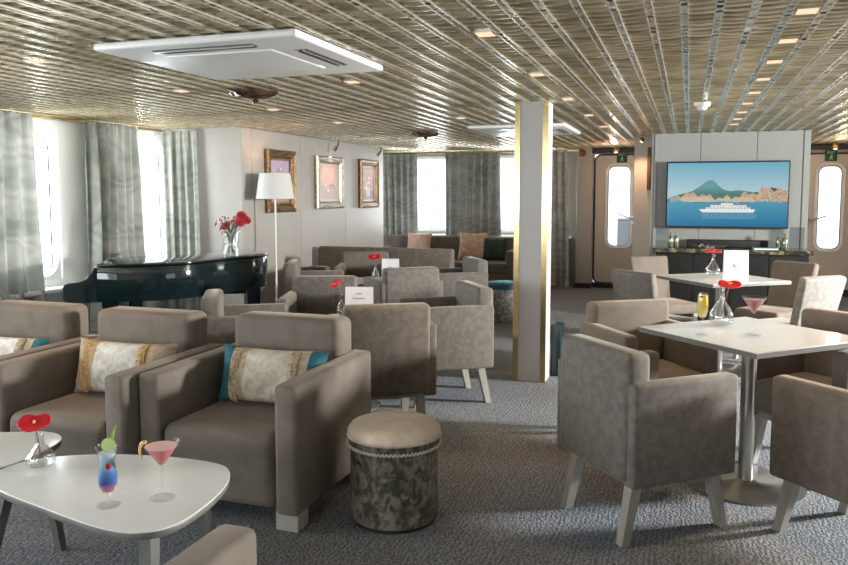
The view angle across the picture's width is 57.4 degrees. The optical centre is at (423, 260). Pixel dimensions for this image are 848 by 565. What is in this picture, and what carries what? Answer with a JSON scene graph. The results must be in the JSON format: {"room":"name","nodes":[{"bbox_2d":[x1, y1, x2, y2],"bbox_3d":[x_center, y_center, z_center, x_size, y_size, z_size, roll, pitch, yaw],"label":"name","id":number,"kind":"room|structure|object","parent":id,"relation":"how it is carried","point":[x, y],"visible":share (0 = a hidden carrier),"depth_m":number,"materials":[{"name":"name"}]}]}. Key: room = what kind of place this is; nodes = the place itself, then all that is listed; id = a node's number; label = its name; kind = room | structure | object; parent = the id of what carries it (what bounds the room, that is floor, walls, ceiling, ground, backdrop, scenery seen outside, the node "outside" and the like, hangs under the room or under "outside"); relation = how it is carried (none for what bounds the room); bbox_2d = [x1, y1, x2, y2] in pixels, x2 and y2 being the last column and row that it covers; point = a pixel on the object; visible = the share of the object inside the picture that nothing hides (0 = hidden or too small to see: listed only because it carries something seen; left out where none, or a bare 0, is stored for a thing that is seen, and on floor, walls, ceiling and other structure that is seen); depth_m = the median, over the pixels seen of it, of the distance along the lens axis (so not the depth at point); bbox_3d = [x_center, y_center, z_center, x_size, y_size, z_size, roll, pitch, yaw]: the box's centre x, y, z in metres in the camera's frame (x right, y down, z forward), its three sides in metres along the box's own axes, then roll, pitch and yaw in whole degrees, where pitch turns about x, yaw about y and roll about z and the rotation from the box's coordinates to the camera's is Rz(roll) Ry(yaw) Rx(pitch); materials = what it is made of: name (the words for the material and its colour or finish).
{"room":"ship interior","nodes":[
{"label":"ship interior","id":0,"kind":"room"},
{"bbox_2d":[0,109,166,308],"bbox_3d":[-4.436,0.017,4.014,0.180,2.220,9.700,2,5,19],"label":"wall","id":1,"kind":"structure","parent":0,"point":[70,136],"depth_m":7.15,"materials":[{"name":"white"}]},
{"bbox_2d":[0,285,63,300],"bbox_3d":[-3.203,0.239,7.163,0.140,0.040,2.800,2,5,19],"label":"trim","id":2,"kind":"structure","parent":1,"relation":"attached to","point":[55,289],"depth_m":6.64,"materials":[{"name":"white"}]},
{"bbox_2d":[33,128,61,280],"bbox_3d":[-3.588,-0.454,6.467,0.140,1.360,1.270,2,5,19],"label":"window","id":3,"kind":"structure","parent":1,"relation":"in","point":[47,138],"depth_m":7.02,"materials":[{"name":"white"}]},
{"bbox_2d":[0,110,165,131],"bbox_3d":[-3.410,-1.216,6.367,0.040,0.025,4.000,2,5,19],"label":"trim","id":4,"kind":"structure","parent":1,"relation":"attached to","point":[33,115],"depth_m":6.99,"materials":[{"name":"gold metal"}]},
{"bbox_2d":[138,135,165,249],"bbox_3d":[-3.041,-0.611,8.063,0.140,1.400,0.960,2,5,19],"label":"window","id":5,"kind":"structure","parent":1,"relation":"in","point":[155,143],"depth_m":8.47,"materials":[{"name":"white"}]},
{"bbox_2d":[167,127,235,304],"bbox_3d":[-2.477,-0.363,8.453,1.010,2.220,0.100,2,5,19],"label":"wall","id":6,"kind":"structure","parent":0,"point":[215,165],"depth_m":8.29,"materials":[{"name":"paint"}]},
{"bbox_2d":[233,127,382,304],"bbox_3d":[-1.321,-0.506,10.113,0.100,2.220,4.000,2,5,19],"label":"wall","id":7,"kind":"structure","parent":0,"point":[300,233],"depth_m":9.39,"materials":[{"name":"paint"}]},
{"bbox_2d":[264,149,296,212],"bbox_3d":[-1.639,-0.908,8.894,0.055,0.710,0.660,2,5,19],"label":"painting","id":8,"kind":"object","parent":7,"relation":"attached to","point":[275,161],"visible":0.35,"depth_m":8.90,"materials":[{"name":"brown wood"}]},
{"bbox_2d":[314,155,343,208],"bbox_3d":[-1.226,-1.015,10.101,0.055,0.677,0.800,2,5,19],"label":"painting","id":9,"kind":"object","parent":7,"relation":"attached to","point":[328,170],"visible":1,"depth_m":10.08,"materials":[{"name":"silver wood"}]},
{"bbox_2d":[358,159,378,207],"bbox_3d":[-0.803,-1.122,11.333,0.055,0.700,0.675,2,5,19],"label":"painting","id":10,"kind":"object","parent":7,"relation":"attached to","point":[368,170],"visible":1,"depth_m":11.32,"materials":[{"name":"brown wood"}]},
{"bbox_2d":[0,0,847,152],"bbox_3d":[1.229,-1.164,4.755,10.400,0.132,15.350,2,5,19],"label":"ceiling","id":11,"kind":"structure","parent":0,"point":[640,67],"depth_m":4.33,"materials":[{"name":"beige"}]},
{"bbox_2d":[0,111,45,300],"bbox_3d":[-3.574,-0.122,5.895,0.165,2.116,1.703,2,5,19],"label":"curtain","id":12,"kind":"object","parent":11,"relation":"hanging from","point":[21,262],"visible":0.67,"depth_m":6.44,"materials":[{"name":"fabric"}]},
{"bbox_2d":[21,58,48,63],"bbox_3d":[-2.049,-1.054,4.080,0.088,0.016,0.100,2,5,19],"label":"recessed light","id":13,"kind":"object","parent":11,"relation":"in","point":[22,59],"visible":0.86,"depth_m":4.05,"materials":[{"name":"silver metal"}]},
{"bbox_2d":[85,121,146,334],"bbox_3d":[-3.001,-0.264,7.550,0.132,2.116,0.761,2,5,19],"label":"curtain","id":14,"kind":"object","parent":11,"relation":"hanging from","point":[115,228],"visible":0.57,"depth_m":7.43,"materials":[{"name":"fabric"}]},
{"bbox_2d":[162,130,201,310],"bbox_3d":[-2.589,-0.330,8.323,0.374,2.116,0.131,0,5,-1],"label":"curtain","id":15,"kind":"object","parent":11,"relation":"hanging from","point":[180,169],"visible":0.65,"depth_m":8.29,"materials":[{"name":"fabric"}]},
{"bbox_2d":[94,28,382,79],"bbox_3d":[-0.882,-1.014,3.906,1.060,0.046,1.000,2,5,19],"label":"air conditioner","id":16,"kind":"object","parent":11,"relation":"attached to","point":[280,52],"visible":1,"depth_m":3.70,"materials":[{"name":"white plastic"}]},
{"bbox_2d":[152,44,258,54],"bbox_3d":[-1.006,-0.966,3.544,0.530,0.012,0.064,2,5,19],"label":"outlet","id":17,"kind":"object","parent":16,"relation":"attached to","point":[225,46],"depth_m":3.52,"materials":[{"name":"silver metal"}]},
{"bbox_2d":[295,49,347,66],"bbox_3d":[-0.496,-0.986,3.776,0.064,0.012,0.450,2,5,19],"label":"outlet","id":18,"kind":"object","parent":16,"relation":"attached to","point":[317,55],"depth_m":3.75,"materials":[{"name":"silver metal"}]},
{"bbox_2d":[229,89,278,103],"bbox_3d":[-1.138,-1.099,5.238,0.334,0.080,0.340,2,5,19],"label":"ceiling light","id":19,"kind":"object","parent":11,"relation":"attached to","point":[254,95],"visible":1,"depth_m":5.14,"materials":[{"name":"orange glass"}]},
{"bbox_2d":[383,154,417,245],"bbox_3d":[-0.435,-0.726,12.946,0.712,2.116,0.091,2,5,19],"label":"curtain","id":20,"kind":"object","parent":11,"relation":"hanging from","point":[400,188],"visible":0.56,"depth_m":12.90,"materials":[{"name":"fabric"}]},
{"bbox_2d":[412,132,438,139],"bbox_3d":[0.025,-1.399,8.727,0.313,0.080,0.318,2,5,19],"label":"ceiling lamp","id":21,"kind":"object","parent":11,"relation":"attached to","point":[425,135],"visible":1,"depth_m":8.64,"materials":[{"name":"brown metal"}]},
{"bbox_2d":[446,151,500,236],"bbox_3d":[0.787,-0.691,12.528,0.958,2.116,0.135,2,5,19],"label":"curtain","id":22,"kind":"object","parent":11,"relation":"hanging from","point":[473,201],"visible":0.65,"depth_m":12.49,"materials":[{"name":"fabric"}]},
{"bbox_2d":[383,150,578,154],"bbox_3d":[0.594,-1.742,12.501,3.780,0.025,0.040,2,5,19],"label":"trim","id":23,"kind":"structure","parent":11,"relation":"attached to","point":[552,150],"depth_m":12.48,"materials":[{"name":"gold metal"}]},
{"bbox_2d":[472,29,497,36],"bbox_3d":[0.268,-0.995,3.386,0.088,0.016,0.100,2,5,19],"label":"recessed light","id":24,"kind":"object","parent":11,"relation":"in","point":[483,32],"visible":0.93,"depth_m":3.36,"materials":[{"name":"silver metal"}]},
{"bbox_2d":[467,123,579,136],"bbox_3d":[1.098,-1.391,8.296,1.000,0.046,1.140,2,5,19],"label":"air conditioner","id":25,"kind":"object","parent":11,"relation":"attached to","point":[558,128],"visible":0.71,"depth_m":7.99,"materials":[{"name":"white plastic"}]},
{"bbox_2d":[528,71,545,76],"bbox_3d":[0.662,-1.093,4.537,0.088,0.016,0.100,2,5,19],"label":"recessed light","id":26,"kind":"object","parent":11,"relation":"in","point":[531,73],"visible":0.93,"depth_m":4.50,"materials":[{"name":"silver metal"}]},
{"bbox_2d":[551,150,568,286],"bbox_3d":[1.897,-0.656,12.125,0.759,2.116,0.115,2,5,19],"label":"curtain","id":27,"kind":"object","parent":11,"relation":"hanging from","point":[559,218],"visible":0.3,"depth_m":12.05,"materials":[{"name":"fabric"}]},
{"bbox_2d":[694,102,710,110],"bbox_3d":[2.103,-1.163,5.851,0.120,0.058,0.120,2,5,19],"label":"smoke detector","id":28,"kind":"object","parent":11,"relation":"attached to","point":[701,106],"visible":1,"depth_m":5.82,"materials":[{"name":"white plastic"}]},
{"bbox_2d":[765,57,784,63],"bbox_3d":[1.853,-1.055,4.090,0.088,0.016,0.100,2,5,19],"label":"recessed light","id":29,"kind":"object","parent":11,"relation":"in","point":[774,60],"visible":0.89,"depth_m":4.06,"materials":[{"name":"silver metal"}]},
{"bbox_2d":[776,35,799,43],"bbox_3d":[1.662,-1.008,3.533,0.088,0.016,0.100,2,5,19],"label":"recessed light","id":30,"kind":"object","parent":11,"relation":"in","point":[782,39],"visible":0.93,"depth_m":3.50,"materials":[{"name":"silver metal"}]},
{"bbox_2d":[793,5,821,14],"bbox_3d":[1.465,-0.958,2.958,0.088,0.016,0.100,2,5,19],"label":"recessed light","id":31,"kind":"object","parent":11,"relation":"in","point":[799,10],"visible":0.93,"depth_m":2.94,"materials":[{"name":"silver metal"}]},
{"bbox_2d":[0,286,847,564],"bbox_3d":[1.229,1.101,4.950,10.400,0.100,15.350,2,5,19],"label":"floor","id":32,"kind":"structure","parent":0,"point":[502,470],"depth_m":3.52,"materials":[{"name":"carpet"}]},
{"bbox_2d":[0,431,66,550],"bbox_3d":[-1.889,0.986,3.197,0.749,0.430,0.574,2,5,19],"label":"coffee table","id":33,"kind":"object","parent":32,"relation":"on","point":[15,447],"visible":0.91,"depth_m":3.20,"materials":[{"name":"laminate"}]},
{"bbox_2d":[0,299,97,360],"bbox_3d":[-2.378,0.689,4.289,0.816,0.835,0.840,2,5,19],"label":"armchair","id":34,"kind":"object","parent":32,"relation":"on","point":[65,324],"visible":0.25,"depth_m":4.44,"materials":[{"name":"fabric"}]},
{"bbox_2d":[0,337,49,354],"bbox_3d":[-2.335,0.549,4.303,0.600,0.262,0.160,2,5,19],"label":"lumbar pillow","id":35,"kind":"object","parent":34,"relation":"on","point":[8,345],"visible":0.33,"depth_m":4.23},
{"bbox_2d":[0,306,223,456],"bbox_3d":[-1.603,0.712,4.015,0.816,0.835,0.840,2,5,19],"label":"armchair","id":36,"kind":"object","parent":32,"relation":"on","point":[43,382],"visible":0.46,"depth_m":3.85,"materials":[{"name":"fabric"}]},
{"bbox_2d":[74,338,178,392],"bbox_3d":[-1.559,0.562,4.038,0.600,0.281,0.199,1,5,16],"label":"lumbar pillow","id":37,"kind":"object","parent":36,"relation":"on","point":[98,359],"visible":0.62,"depth_m":3.99,"materials":[{"name":"fabric"}]},
{"bbox_2d":[0,454,229,564],"bbox_3d":[-1.122,1.003,2.698,0.945,0.480,0.610,2,5,19],"label":"coffee table","id":38,"kind":"object","parent":32,"relation":"on","point":[149,501],"visible":0.96,"depth_m":2.58,"materials":[{"name":"laminate"}]},
{"bbox_2d":[17,414,55,459],"bbox_3d":[-1.413,0.660,2.830,0.129,0.178,0.113,2,5,19],"label":"flower","id":39,"kind":"object","parent":38,"relation":"on","point":[27,423],"visible":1,"depth_m":2.83,"materials":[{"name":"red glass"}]},
{"bbox_2d":[98,422,117,491],"bbox_3d":[-1.006,0.647,2.457,0.072,0.268,0.072,-1,5,-12],"label":"glass","id":40,"kind":"object","parent":38,"relation":"on","point":[107,474],"visible":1,"depth_m":2.44,"materials":[{"name":"blue glass"}]},
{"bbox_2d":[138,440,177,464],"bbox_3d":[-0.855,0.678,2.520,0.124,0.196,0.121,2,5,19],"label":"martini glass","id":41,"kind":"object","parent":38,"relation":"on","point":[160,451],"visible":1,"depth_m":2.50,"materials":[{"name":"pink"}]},
{"bbox_2d":[63,249,267,309],"bbox_3d":[-2.148,0.423,6.798,1.550,0.928,1.454,-1,5,-12],"label":"grand piano","id":42,"kind":"object","parent":32,"relation":"on","point":[134,278],"visible":0.82,"depth_m":6.20,"materials":[{"name":"black paint"}]},
{"bbox_2d":[215,211,251,253],"bbox_3d":[-1.681,-0.238,6.742,0.351,0.395,0.210,2,5,19],"label":"flower bouquet","id":43,"kind":"object","parent":42,"relation":"on","point":[241,218],"visible":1,"depth_m":6.72,"materials":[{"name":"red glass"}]},
{"bbox_2d":[164,524,256,564],"bbox_3d":[-0.261,0.933,1.442,0.816,0.835,0.840,2,5,19],"label":"armchair","id":44,"kind":"object","parent":32,"relation":"on","point":[227,544],"visible":1,"depth_m":1.82,"materials":[{"name":"fabric"}]},
{"bbox_2d":[201,289,286,343],"bbox_3d":[-1.154,0.619,5.188,0.615,0.820,0.594,-1,5,-13],"label":"armchair","id":45,"kind":"object","parent":32,"relation":"on","point":[221,318],"visible":0.23,"depth_m":4.86,"materials":[{"name":"grey fabric"}]},
{"bbox_2d":[139,311,370,532],"bbox_3d":[-0.796,0.728,3.835,0.816,0.835,0.840,2,5,19],"label":"armchair","id":46,"kind":"object","parent":32,"relation":"on","point":[287,453],"visible":0.7,"depth_m":3.56,"materials":[{"name":"fabric"}]},
{"bbox_2d":[217,344,329,402],"bbox_3d":[-0.755,0.578,3.855,0.600,0.281,0.198,2,5,19],"label":"lumbar pillow","id":47,"kind":"object","parent":46,"relation":"on","point":[249,374],"visible":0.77,"depth_m":3.80,"materials":[{"name":"fabric"}]},
{"bbox_2d":[255,173,293,300],"bbox_3d":[-1.597,-0.088,8.345,0.410,1.690,0.410,2,5,19],"label":"floor lamp","id":48,"kind":"object","parent":32,"relation":"on","point":[274,186],"visible":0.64,"depth_m":8.14,"materials":[{"name":"fabric"}]},
{"bbox_2d":[283,259,343,293],"bbox_3d":[-1.035,0.415,7.567,0.615,0.820,0.594,0,5,-4],"label":"armchair","id":49,"kind":"object","parent":32,"relation":"on","point":[292,268],"visible":0.23,"depth_m":7.29,"materials":[{"name":"grey fabric"}]},
{"bbox_2d":[302,266,329,270],"bbox_3d":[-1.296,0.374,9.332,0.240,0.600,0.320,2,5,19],"label":"footstool","id":50,"kind":"object","parent":32,"relation":"on","point":[310,268],"visible":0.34,"depth_m":9.20,"materials":[{"name":"beige fabric"}]},
{"bbox_2d":[276,275,357,314],"bbox_3d":[-0.792,0.552,5.965,0.594,0.820,0.615,0,5,0],"label":"armchair","id":51,"kind":"object","parent":32,"relation":"on","point":[309,294],"visible":0.21,"depth_m":6.12,"materials":[{"name":"grey fabric"}]},
{"bbox_2d":[341,315,380,410],"bbox_3d":[-0.502,0.712,5.388,0.462,0.600,0.462,-1,5,-11],"label":"square table","id":52,"kind":"object","parent":32,"relation":"on","point":[375,404],"visible":0.08,"depth_m":5.38,"materials":[{"name":"white stone"}]},
{"bbox_2d":[329,279,342,311],"bbox_3d":[-0.613,0.268,5.531,0.130,0.258,0.095,2,5,19],"label":"bud vase","id":53,"kind":"object","parent":52,"relation":"on","point":[336,283],"visible":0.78,"depth_m":5.53,"materials":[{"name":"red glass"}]},
{"bbox_2d":[345,287,373,304],"bbox_3d":[-0.460,0.294,5.507,0.200,0.213,0.062,0,5,5],"label":"table card","id":54,"kind":"object","parent":52,"relation":"on","point":[353,295],"visible":0.68,"depth_m":5.49,"materials":[{"name":"white"}]},
{"bbox_2d":[334,252,388,276],"bbox_3d":[-0.660,0.334,8.509,0.594,0.820,0.615,0,5,0],"label":"armchair","id":55,"kind":"object","parent":32,"relation":"on","point":[358,264],"visible":0.18,"depth_m":8.67,"materials":[{"name":"fabric"}]},
{"bbox_2d":[357,277,381,286],"bbox_3d":[-0.430,0.499,7.879,0.602,0.600,0.602,-1,5,-6],"label":"square table","id":56,"kind":"object","parent":32,"relation":"on","point":[360,279],"visible":0.02,"depth_m":7.82,"materials":[{"name":"white stone"}]},
{"bbox_2d":[382,259,398,269],"bbox_3d":[-0.350,0.081,8.081,0.180,0.198,0.062,0,5,5],"label":"table card","id":57,"kind":"object","parent":56,"relation":"on","point":[386,263],"visible":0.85,"depth_m":8.07,"materials":[{"name":"white"}]},
{"bbox_2d":[329,302,436,413],"bbox_3d":[-0.280,0.648,4.855,0.594,0.820,0.615,-1,5,-14],"label":"armchair","id":58,"kind":"object","parent":32,"relation":"on","point":[400,339],"visible":0.61,"depth_m":4.56,"materials":[{"name":"beige fabric"}]},
{"bbox_2d":[318,246,454,269],"bbox_3d":[-0.380,0.226,9.774,1.760,0.820,0.750,2,5,19],"label":"bench sofa","id":59,"kind":"object","parent":32,"relation":"on","point":[331,256],"visible":0.09,"depth_m":9.31,"materials":[{"name":"beige fabric"}]},
{"bbox_2d":[346,410,441,533],"bbox_3d":[-0.135,0.943,3.521,0.434,0.459,0.434,2,5,19],"label":"pouf","id":60,"kind":"object","parent":32,"relation":"on","point":[394,453],"visible":1,"depth_m":3.36,"materials":[{"name":"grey fabric"}]},
{"bbox_2d":[347,410,440,446],"bbox_3d":[-0.135,0.748,3.504,0.422,0.066,0.422,2,5,19],"label":"cushion","id":61,"kind":"object","parent":60,"relation":"on","point":[394,428],"depth_m":3.39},
{"bbox_2d":[364,266,442,303],"bbox_3d":[-0.205,0.451,7.144,0.594,0.820,0.615,-2,5,-21],"label":"armchair","id":62,"kind":"object","parent":32,"relation":"on","point":[401,282],"visible":0.38,"depth_m":6.83,"materials":[{"name":"grey fabric"}]},
{"bbox_2d":[398,280,493,408],"bbox_3d":[0.124,0.585,5.586,0.615,0.820,0.594,-1,5,-16],"label":"armchair","id":63,"kind":"object","parent":32,"relation":"on","point":[464,321],"visible":0.67,"depth_m":5.34,"materials":[{"name":"grey fabric"}]},
{"bbox_2d":[383,235,513,280],"bbox_3d":[0.373,0.029,12.188,2.300,0.800,0.780,2,5,19],"label":"sofa","id":64,"kind":"object","parent":32,"relation":"on","point":[498,269],"visible":0.18,"depth_m":12.12,"materials":[{"name":"beige fabric"}]},
{"bbox_2d":[407,232,431,247],"bbox_3d":[-0.081,-0.247,12.479,0.420,0.408,0.184,2,5,19],"label":"square cushion","id":65,"kind":"object","parent":64,"relation":"on","point":[415,240],"visible":0.64,"depth_m":12.43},
{"bbox_2d":[458,232,487,258],"bbox_3d":[0.765,-0.230,12.169,0.460,0.427,0.187,2,5,19],"label":"square cushion","id":66,"kind":"object","parent":64,"relation":"on","point":[471,244],"visible":0.98,"depth_m":12.11,"materials":[{"name":"orange fabric"}]},
{"bbox_2d":[483,238,506,259],"bbox_3d":[1.099,-0.179,12.038,0.380,0.349,0.167,2,5,19],"label":"square cushion","id":67,"kind":"object","parent":64,"relation":"on","point":[493,248],"visible":0.97,"depth_m":11.98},
{"bbox_2d":[487,260,504,273],"bbox_3d":[0.986,0.094,11.904,0.667,0.160,0.630,2,5,19],"label":"seat cushion","id":68,"kind":"object","parent":64,"relation":"on","point":[494,266],"depth_m":11.56,"materials":[{"name":"brown fabric"}]},
{"bbox_2d":[439,256,487,295],"bbox_3d":[0.280,0.390,7.860,0.615,0.820,0.594,-1,5,-14],"label":"armchair","id":69,"kind":"object","parent":32,"relation":"on","point":[473,269],"visible":0.2,"depth_m":7.61,"materials":[{"name":"grey fabric"}]},
{"bbox_2d":[488,280,512,322],"bbox_3d":[0.925,0.472,9.035,0.440,0.455,0.440,2,5,19],"label":"pouf","id":70,"kind":"object","parent":32,"relation":"on","point":[502,289],"visible":0.43,"depth_m":8.84,"materials":[{"name":"grey fabric"}]},
{"bbox_2d":[488,280,512,289],"bbox_3d":[0.925,0.283,9.019,0.440,0.075,0.440,2,5,19],"label":"cushion","id":71,"kind":"object","parent":70,"relation":"on","point":[496,284],"depth_m":8.85,"materials":[{"name":"teal fabric"}]},
{"bbox_2d":[512,100,552,382],"bbox_3d":[0.858,-0.146,6.096,0.258,2.190,0.226,2,5,19],"label":"column","id":72,"kind":"structure","parent":32,"relation":"on","point":[533,119],"depth_m":6.00,"materials":[{"name":"grey"}]},
{"bbox_2d":[551,321,563,375],"bbox_3d":[1.094,0.721,6.337,0.080,0.420,0.180,2,5,19],"label":"bin","id":73,"kind":"object","parent":32,"relation":"on","point":[557,328],"visible":0.76,"depth_m":6.25,"materials":[{"name":"teal plastic"}]},
{"bbox_2d":[557,334,737,547],"bbox_3d":[1.013,0.762,3.522,0.615,0.820,0.594,-2,5,-22],"label":"armchair","id":74,"kind":"object","parent":32,"relation":"on","point":[616,415],"visible":1,"depth_m":3.26,"materials":[{"name":"grey fabric"}]},
{"bbox_2d":[580,299,717,378],"bbox_3d":[1.311,0.675,4.535,0.594,0.820,0.615,-1,5,-15],"label":"armchair","id":75,"kind":"object","parent":32,"relation":"on","point":[618,322],"visible":0.23,"depth_m":4.64,"materials":[{"name":"fabric"}]},
{"bbox_2d":[611,269,696,321],"bbox_3d":[1.885,0.499,6.351,0.609,0.860,0.430,-3,6,-34],"label":"dining chair","id":76,"kind":"object","parent":32,"relation":"on","point":[627,284],"visible":0.26,"depth_m":6.17,"materials":[{"name":"grey fabric"}]},
{"bbox_2d":[628,256,697,320],"bbox_3d":[2.285,0.408,7.422,0.430,0.860,0.609,-1,5,-17],"label":"dining chair","id":77,"kind":"object","parent":32,"relation":"on","point":[658,265],"visible":0.43,"depth_m":7.58,"materials":[{"name":"fabric"}]},
{"bbox_2d":[656,272,791,377],"bbox_3d":[2.454,0.532,6.438,0.752,0.780,0.752,-2,5,-18],"label":"square table","id":78,"kind":"object","parent":32,"relation":"on","point":[710,280],"visible":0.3,"depth_m":6.38,"materials":[{"name":"laminate"}]},
{"bbox_2d":[722,250,748,279],"bbox_3d":[2.539,0.035,6.302,0.190,0.233,0.062,1,5,10],"label":"table card","id":79,"kind":"object","parent":78,"relation":"on","point":[735,262],"visible":1,"depth_m":6.29,"materials":[{"name":"white"}]},
{"bbox_2d":[649,130,811,255],"bbox_3d":[3.530,-0.393,9.064,1.681,2.175,0.442,2,5,19],"label":"wall","id":80,"kind":"structure","parent":32,"relation":"on","point":[795,146],"depth_m":8.79,"materials":[{"name":"paint"}]},
{"bbox_2d":[647,147,650,189],"bbox_3d":[2.762,-1.125,9.499,0.044,0.520,0.030,2,5,19],"label":"wall plaque","id":81,"kind":"object","parent":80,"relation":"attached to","point":[649,148],"visible":1,"depth_m":9.48,"materials":[{"name":"brown wood"}]},
{"bbox_2d":[665,160,790,228],"bbox_3d":[3.431,-0.746,8.790,1.300,0.755,0.087,2,5,19],"label":"television","id":82,"kind":"object","parent":80,"relation":"attached to","point":[699,194],"visible":1,"depth_m":8.74,"materials":[{"name":"blue glass"}]},
{"bbox_2d":[652,246,813,320],"bbox_3d":[3.416,0.297,8.686,1.640,0.865,0.410,2,5,19],"label":"sideboard","id":83,"kind":"object","parent":32,"relation":"on","point":[681,259],"visible":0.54,"depth_m":8.55,"materials":[{"name":"black wood"}]},
{"bbox_2d":[691,244,728,248],"bbox_3d":[3.195,-0.161,8.649,0.408,0.051,0.040,2,5,19],"label":"sculpture","id":84,"kind":"object","parent":83,"relation":"on","point":[707,246],"visible":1,"depth_m":8.63,"materials":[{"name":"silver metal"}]},
{"bbox_2d":[687,239,767,247],"bbox_3d":[3.444,-0.191,8.804,0.860,0.085,0.100,2,5,19],"label":"soundbar","id":85,"kind":"object","parent":83,"relation":"on","point":[714,242],"visible":0.79,"depth_m":8.75,"materials":[{"name":"black"}]},
{"bbox_2d":[782,234,787,249],"bbox_3d":[3.940,-0.204,8.443,0.060,0.173,0.060,2,5,19],"label":"bottle","id":86,"kind":"object","parent":83,"relation":"on","point":[785,239],"visible":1,"depth_m":8.42,"materials":[{"name":"gold glass"}]},
{"bbox_2d":[639,317,847,505],"bbox_3d":[1.633,0.749,3.906,0.764,0.780,0.764,-2,5,-25],"label":"square table","id":87,"kind":"object","parent":32,"relation":"on","point":[753,339],"visible":0.73,"depth_m":3.85,"materials":[{"name":"laminate"}]},
{"bbox_2d":[697,294,707,317],"bbox_3d":[1.366,0.261,3.796,0.064,0.208,0.064,2,5,19],"label":"champagne flute","id":88,"kind":"object","parent":87,"relation":"on","point":[702,305],"visible":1,"depth_m":3.77,"materials":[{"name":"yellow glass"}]},
{"bbox_2d":[713,280,741,325],"bbox_3d":[1.585,0.224,4.078,0.157,0.234,0.130,2,5,19],"label":"vase","id":89,"kind":"object","parent":87,"relation":"on","point":[732,284],"visible":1,"depth_m":4.07,"materials":[{"name":"clear glass"}]},
{"bbox_2d":[744,298,764,311],"bbox_3d":[1.617,0.271,3.796,0.123,0.189,0.123,2,5,19],"label":"cocktail","id":90,"kind":"object","parent":87,"relation":"on","point":[754,304],"visible":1,"depth_m":3.77,"materials":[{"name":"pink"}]},
{"bbox_2d":[733,260,818,358],"bbox_3d":[3.139,0.452,6.907,0.609,0.860,0.430,-3,6,-32],"label":"dining chair","id":91,"kind":"object","parent":32,"relation":"on","point":[781,298],"visible":0.63,"depth_m":6.95,"materials":[{"name":"fabric"}]},
{"bbox_2d":[753,307,847,463],"bbox_3d":[2.121,0.708,4.156,0.615,0.820,0.594,-3,6,-30],"label":"armchair","id":92,"kind":"object","parent":32,"relation":"on","point":[830,367],"visible":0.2,"depth_m":4.25,"materials":[{"name":"fabric"}]},
{"bbox_2d":[762,275,846,325],"bbox_3d":[2.880,0.525,6.057,0.430,0.860,0.609,-2,5,-21],"label":"dining chair","id":93,"kind":"object","parent":32,"relation":"on","point":[825,292],"visible":0.31,"depth_m":5.77,"materials":[{"name":"fabric"}]},
{"bbox_2d":[769,374,847,532],"bbox_3d":[1.857,0.786,3.236,0.594,0.820,0.615,-2,5,-26],"label":"armchair","id":94,"kind":"object","parent":32,"relation":"on","point":[809,442],"visible":1,"depth_m":3.16,"materials":[{"name":"beige fabric"}]},
{"bbox_2d":[398,144,847,286],"bbox_3d":[3.663,-0.664,11.955,10.000,2.220,0.120,2,5,19],"label":"wall","id":95,"kind":"structure","parent":0,"point":[572,155],"depth_m":12.33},
{"bbox_2d":[417,156,445,231],"bbox_3d":[0.234,-1.123,13.096,1.170,1.280,0.090,2,5,19],"label":"window","id":96,"kind":"structure","parent":95,"relation":"in","point":[431,157],"depth_m":13.10,"materials":[{"name":"white"}]},
{"bbox_2d":[500,155,514,232],"bbox_3d":[1.654,-1.081,12.613,1.170,1.280,0.090,2,5,19],"label":"window","id":97,"kind":"structure","parent":95,"relation":"in","point":[501,156],"depth_m":12.65,"materials":[{"name":"white"}]},
{"bbox_2d":[575,148,593,285],"bbox_3d":[2.523,-0.666,12.160,0.230,2.190,0.230,2,5,19],"label":"trim","id":98,"kind":"structure","parent":95,"relation":"attached to","point":[585,165],"depth_m":12.05,"materials":[{"name":"wood"}]},
{"bbox_2d":[592,154,633,282],"bbox_3d":[3.062,-0.637,12.053,0.839,2.029,0.130,2,5,19],"label":"door","id":99,"kind":"structure","parent":95,"relation":"in","point":[607,257],"depth_m":12.13,"materials":[{"name":"beige"}]},
{"bbox_2d":[617,153,626,162],"bbox_3d":[3.061,-1.588,11.969,0.160,0.150,0.025,2,5,19],"label":"exit sign","id":100,"kind":"object","parent":99,"relation":"attached to","point":[621,157],"visible":0.97,"depth_m":11.97,"materials":[{"name":"green"}]},
{"bbox_2d":[574,282,847,296],"bbox_3d":[5.369,0.459,11.271,6.270,0.100,0.250,2,5,19],"label":"baseboard","id":101,"kind":"structure","parent":95,"relation":"attached to","point":[594,284],"depth_m":12.14,"materials":[{"name":"black"}]},
{"bbox_2d":[592,144,847,153],"bbox_3d":[4.536,-1.638,11.377,4.030,0.060,0.250,2,5,19],"label":"trim","id":102,"kind":"structure","parent":95,"relation":"attached to","point":[841,146],"depth_m":11.71,"materials":[{"name":"black"}]},
{"bbox_2d":[807,152,847,289],"bbox_3d":[5.749,-0.543,11.139,0.839,1.999,0.130,2,5,19],"label":"door","id":103,"kind":"structure","parent":95,"relation":"in","point":[831,261],"depth_m":11.13,"materials":[{"name":"beige"}]},
{"bbox_2d":[825,150,837,160],"bbox_3d":[5.806,-1.493,11.037,0.160,0.150,0.025,2,5,19],"label":"exit sign","id":104,"kind":"object","parent":103,"relation":"attached to","point":[830,155],"visible":1,"depth_m":11.04,"materials":[{"name":"green"}]},
{"bbox_2d":[632,136,651,256],"bbox_3d":[3.784,-0.537,10.541,1.655,2.210,2.490,2,5,19],"label":"wall","id":105,"kind":"structure","parent":0,"point":[641,195],"depth_m":9.58,"materials":[{"name":"paint"}]},
{"label":"outside","id":106,"kind":"structure","parent":0,"visible":0},
{"bbox_3d":[4.959,0.294,14.605,16.000,0.100,5.300,2,5,19],"label":"deck","id":107,"kind":"object","parent":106,"visible":0},
{"bbox_2d":[617,218,628,244],"bbox_3d":[3.676,-0.259,14.202,0.260,1.030,0.420,2,5,19],"label":"locker","id":108,"kind":"object","parent":107,"relation":"on","point":[622,223],"visible":0.4,"depth_m":13.99,"materials":[{"name":"grey"}]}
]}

